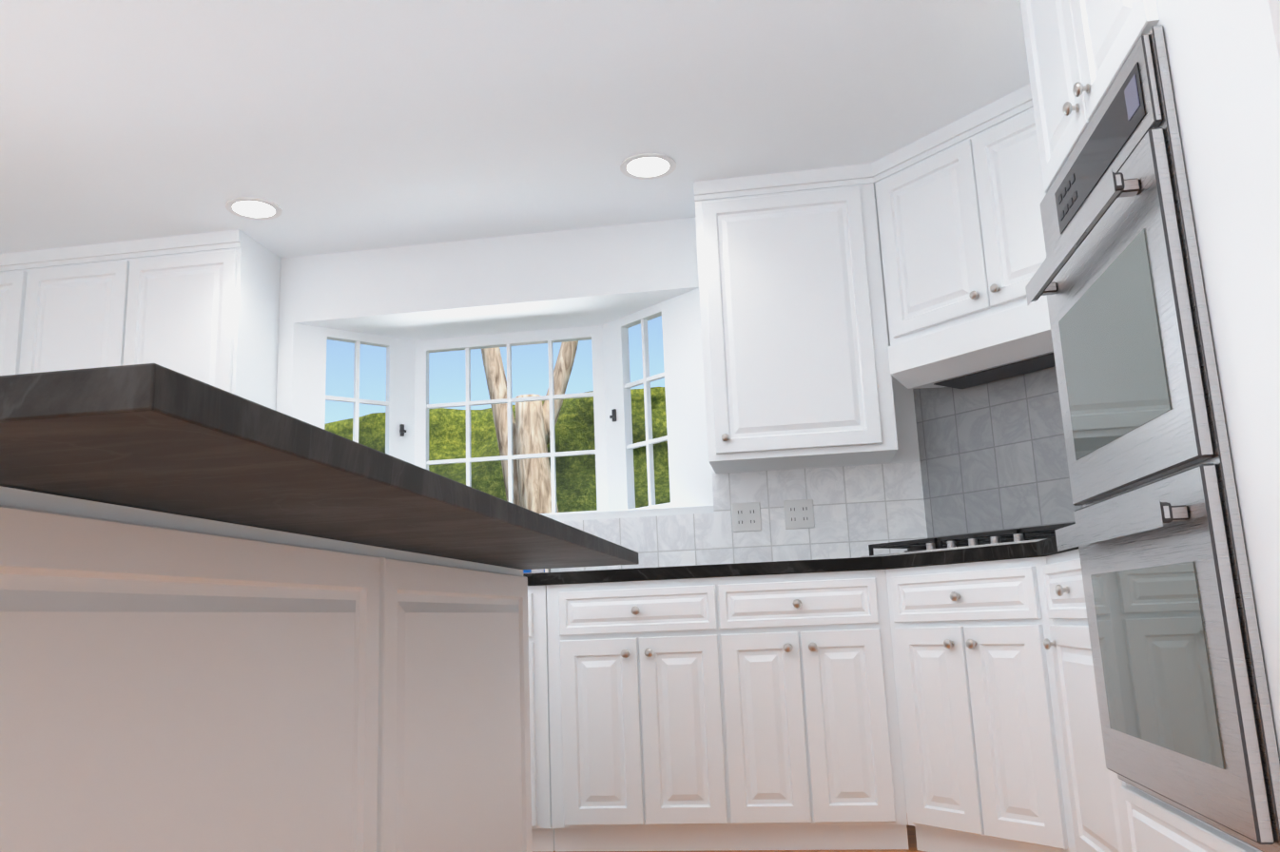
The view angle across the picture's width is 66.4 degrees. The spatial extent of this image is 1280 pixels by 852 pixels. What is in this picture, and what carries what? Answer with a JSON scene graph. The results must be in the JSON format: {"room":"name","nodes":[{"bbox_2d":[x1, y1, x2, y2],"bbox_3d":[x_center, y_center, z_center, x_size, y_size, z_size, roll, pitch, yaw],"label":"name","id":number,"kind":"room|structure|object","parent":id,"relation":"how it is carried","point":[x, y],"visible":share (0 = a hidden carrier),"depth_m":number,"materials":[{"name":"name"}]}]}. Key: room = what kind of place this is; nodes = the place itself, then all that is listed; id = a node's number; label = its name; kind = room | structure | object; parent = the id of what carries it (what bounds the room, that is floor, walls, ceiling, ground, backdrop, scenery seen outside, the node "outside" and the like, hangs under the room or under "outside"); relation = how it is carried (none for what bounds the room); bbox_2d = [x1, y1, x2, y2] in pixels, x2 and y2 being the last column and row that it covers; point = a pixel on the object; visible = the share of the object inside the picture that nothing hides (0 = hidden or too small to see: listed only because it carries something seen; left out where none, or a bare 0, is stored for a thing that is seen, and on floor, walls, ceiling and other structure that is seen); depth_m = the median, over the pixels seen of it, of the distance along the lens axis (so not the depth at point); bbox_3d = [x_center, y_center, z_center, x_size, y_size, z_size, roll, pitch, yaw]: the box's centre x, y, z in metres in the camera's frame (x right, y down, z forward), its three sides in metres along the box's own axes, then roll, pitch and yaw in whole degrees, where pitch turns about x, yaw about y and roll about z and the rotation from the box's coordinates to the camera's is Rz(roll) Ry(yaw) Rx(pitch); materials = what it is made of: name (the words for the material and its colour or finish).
{"room":"kitchen","nodes":[
{"label":"kitchen","id":0,"kind":"room"},
{"bbox_2d":[0,0,1029,257],"bbox_3d":[-1.113,-1.498,0.974,5.270,0.020,7.230,-4,-11,8],"label":"ceiling","id":1,"kind":"structure","parent":0,"point":[337,126],"depth_m":3.24,"materials":[{"name":"white paint"}]},
{"bbox_2d":[225,196,282,220],"bbox_3d":[-1.559,-0.877,3.949,0.214,0.006,0.214,-4,-11,8],"label":"recessed light","id":2,"kind":"object","parent":1,"relation":"in","point":[253,208],"visible":1,"depth_m":3.94,"materials":[{"name":"white plastic"}]},
{"bbox_2d":[620,153,676,179],"bbox_3d":[0.031,-0.987,3.721,0.214,0.006,0.214,-4,-11,8],"label":"recessed light","id":3,"kind":"object","parent":1,"relation":"in","point":[648,165],"visible":1,"depth_m":3.72,"materials":[{"name":"white plastic"}]},
{"bbox_2d":[275,199,919,805],"bbox_3d":[-0.525,0.356,4.174,5.270,2.460,0.150,-4,-11,8],"label":"wall","id":4,"kind":"structure","parent":0,"point":[637,262],"depth_m":4.31,"materials":[{"name":"white paint"}]},
{"bbox_2d":[0,251,30,375],"bbox_3d":[-2.839,-0.172,4.378,0.410,1.120,0.347,-4,-11,8],"label":"upper cabinet","id":5,"kind":"object","parent":4,"relation":"attached to","point":[12,265],"depth_m":4.25,"materials":[{"name":"white paint"}]},
{"bbox_2d":[19,229,281,410],"bbox_3d":[-2.144,-0.220,4.278,0.998,1.120,0.347,-4,-11,8],"label":"upper cabinet","id":6,"kind":"object","parent":4,"relation":"attached to","point":[203,307],"depth_m":4.17,"materials":[{"name":"white paint"}]},
{"bbox_2d":[290,288,713,515],"bbox_3d":[-0.598,-0.026,4.433,1.918,1.015,0.490,-4,-11,8],"label":"bay window","id":7,"kind":"structure","parent":4,"relation":"in","point":[410,347],"depth_m":4.51,"materials":[{"name":"white paint"}]},
{"bbox_2d":[531,461,927,572],"bbox_3d":[-0.932,0.478,4.133,4.155,0.398,0.008,-4,-11,8],"label":"wall tile","id":8,"kind":"structure","parent":4,"relation":"attached to","point":[858,510],"depth_m":3.91,"materials":[{"name":"tile"}]},
{"bbox_2d":[731,502,761,532],"bbox_3d":[0.428,0.366,3.933,0.116,0.116,0.007,-4,-11,8],"label":"electrical outlet","id":9,"kind":"object","parent":8,"relation":"attached to","point":[746,516],"visible":1,"depth_m":3.93,"materials":[{"name":"white plastic"}]},
{"bbox_2d":[783,499,814,529],"bbox_3d":[0.635,0.352,3.903,0.116,0.116,0.007,-4,-11,8],"label":"electrical outlet","id":10,"kind":"object","parent":8,"relation":"attached to","point":[799,513],"visible":1,"depth_m":3.90,"materials":[{"name":"white plastic"}]},
{"bbox_2d":[693,163,897,473],"bbox_3d":[0.600,-0.413,3.869,0.695,1.119,0.379,-4,-11,8],"label":"upper cabinet","id":11,"kind":"object","parent":4,"relation":"attached to","point":[797,375],"visible":1,"depth_m":3.72,"materials":[{"name":"white paint"}]},
{"bbox_2d":[871,83,1047,346],"bbox_3d":[1.281,-0.724,3.449,0.352,0.727,0.882,6,-14,-36],"label":"upper cabinet","id":12,"kind":"object","parent":4,"relation":"attached to","point":[959,202],"visible":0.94,"depth_m":3.42,"materials":[{"name":"white paint"}]},
{"bbox_2d":[887,297,1055,388],"bbox_3d":[1.310,-0.286,3.371,0.316,0.154,0.878,6,-14,-36],"label":"range hood","id":13,"kind":"object","parent":12,"relation":"attached to","point":[1014,341],"visible":0.58,"depth_m":3.38,"materials":[{"name":"white paint"}]},
{"bbox_2d":[553,813,925,851],"bbox_3d":[-1.014,0.932,0.493,5.270,0.060,7.230,-4,-11,8],"label":"floor","id":14,"kind":"structure","parent":0,"point":[912,838],"depth_m":3.15,"materials":[{"name":"brown wood"}]},
{"bbox_2d":[0,485,532,851],"bbox_3d":[-0.862,0.672,1.660,0.886,0.891,1.986,-4,-11,8],"label":"kitchen island","id":15,"kind":"object","parent":14,"relation":"on","point":[172,683],"visible":1,"depth_m":1.24,"materials":[{"name":"white paint"}]},
{"bbox_2d":[0,363,639,569],"bbox_3d":[-0.728,0.204,1.710,1.150,0.032,2.050,-4,-11,8],"label":"island countertop","id":16,"kind":"structure","parent":15,"relation":"on","point":[153,436],"depth_m":0.90,"materials":[{"name":"brown wood"}]},
{"bbox_2d":[531,577,733,851],"bbox_3d":[0.016,1.018,3.555,0.615,0.878,0.621,-4,-11,8],"label":"base cabinet","id":17,"kind":"object","parent":14,"relation":"on","point":[632,723],"depth_m":3.26,"materials":[{"name":"white paint"}]},
{"bbox_2d":[721,569,908,850],"bbox_3d":[0.596,0.978,3.471,0.560,0.878,0.621,-4,-11,8],"label":"base cabinet","id":18,"kind":"object","parent":14,"relation":"on","point":[754,712],"depth_m":3.17,"materials":[{"name":"white paint"}]},
{"bbox_2d":[523,556,876,585],"bbox_3d":[-0.577,0.604,3.715,4.958,0.040,0.646,-4,-11,8],"label":"countertop","id":19,"kind":"structure","parent":18,"relation":"on","point":[857,563],"depth_m":3.30,"materials":[{"name":"black stone"}]},
{"bbox_3d":[-0.685,0.675,3.717,0.772,0.180,0.486,-4,-11,8],"label":"double sink","id":20,"kind":"object","parent":19,"relation":"in","visible":0},
{"bbox_2d":[523,569,531,573],"bbox_3d":[-0.475,0.542,3.938,0.073,0.150,0.077,-4,-11,8],"label":"soap bottle","id":21,"kind":"object","parent":20,"relation":"on","point":[526,571],"depth_m":3.90,"materials":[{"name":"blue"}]},
{"bbox_2d":[543,568,551,572],"bbox_3d":[-0.370,0.573,3.917,0.033,0.072,0.034,-4,-11,8],"label":"air gap cap","id":22,"kind":"object","parent":20,"relation":"on","point":[547,570],"visible":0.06,"depth_m":3.90,"materials":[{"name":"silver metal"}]},
{"bbox_2d":[876,536,1078,569],"bbox_3d":[1.239,0.326,2.687,1.041,0.040,0.900,-4,-11,8],"label":"countertop","id":23,"kind":"structure","parent":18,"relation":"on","point":[1046,547],"depth_m":2.94,"materials":[{"name":"black stone"}]},
{"bbox_2d":[860,522,1075,557],"bbox_3d":[1.231,0.381,3.204,0.500,0.052,0.900,6,-14,-36],"label":"gas cooktop","id":24,"kind":"object","parent":23,"relation":"in","point":[995,538],"visible":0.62,"depth_m":3.16,"materials":[{"name":"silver metal"}]},
{"bbox_2d":[885,556,1076,851],"bbox_3d":[1.205,0.874,3.071,0.612,0.878,0.578,6,-14,-36],"label":"base cabinet","id":25,"kind":"object","parent":14,"relation":"on","point":[982,749],"visible":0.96,"depth_m":2.89,"materials":[{"name":"white paint"}]},
{"bbox_2d":[1042,548,1128,851],"bbox_3d":[1.411,0.732,2.394,0.672,0.878,0.534,-4,-11,8],"label":"base cabinet","id":26,"kind":"object","parent":14,"relation":"on","point":[1095,784],"visible":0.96,"depth_m":2.48,"materials":[{"name":"white paint"}]},
{"bbox_2d":[1019,0,1279,851],"bbox_3d":[1.246,-0.189,1.735,0.699,2.439,1.132,-4,-11,8],"label":"tall cabinet","id":27,"kind":"object","parent":14,"relation":"on","point":[1224,59],"visible":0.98,"depth_m":1.52,"materials":[{"name":"white paint"}]},
{"bbox_2d":[1025,24,1279,851],"bbox_3d":[1.224,0.025,1.882,0.680,1.354,0.750,-4,-11,8],"label":"double wall oven","id":28,"kind":"object","parent":27,"relation":"in","point":[1154,533],"visible":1,"depth_m":1.73,"materials":[{"name":"grey metal"}]},
{"bbox_3d":[1.528,0.132,3.466,1.188,2.460,1.188,-4,-11,8],"label":"wall","id":29,"kind":"structure","parent":0,"visible":0},
{"bbox_2d":[912,366,1083,538],"bbox_3d":[1.448,0.026,3.430,0.008,0.820,1.138,6,-14,-36],"label":"wall tile","id":30,"kind":"structure","parent":29,"relation":"attached to","point":[993,455],"depth_m":3.60,"materials":[{"name":"tile"}]},
{"label":"outside","id":31,"kind":"structure","parent":0,"visible":0},
{"bbox_3d":[0.422,2.559,8.898,18.000,0.060,10.110,-4,-11,8],"label":"ground","id":32,"kind":"structure","parent":31,"visible":0},
{"bbox_2d":[324,387,670,512],"bbox_3d":[0.121,1.000,7.558,12.000,2.499,1.784,-4,-11,8],"label":"hedge","id":33,"kind":"object","parent":32,"relation":"on","point":[575,475],"depth_m":7.41,"materials":[{"name":"green plant"}]},
{"bbox_2d":[481,340,578,513],"bbox_3d":[-0.657,0.303,5.987,0.936,3.336,0.360,-4,-11,8],"label":"tree","id":34,"kind":"object","parent":32,"relation":"on","point":[532,476],"visible":0.31,"depth_m":5.99,"materials":[{"name":"brown plant"}]}
]}

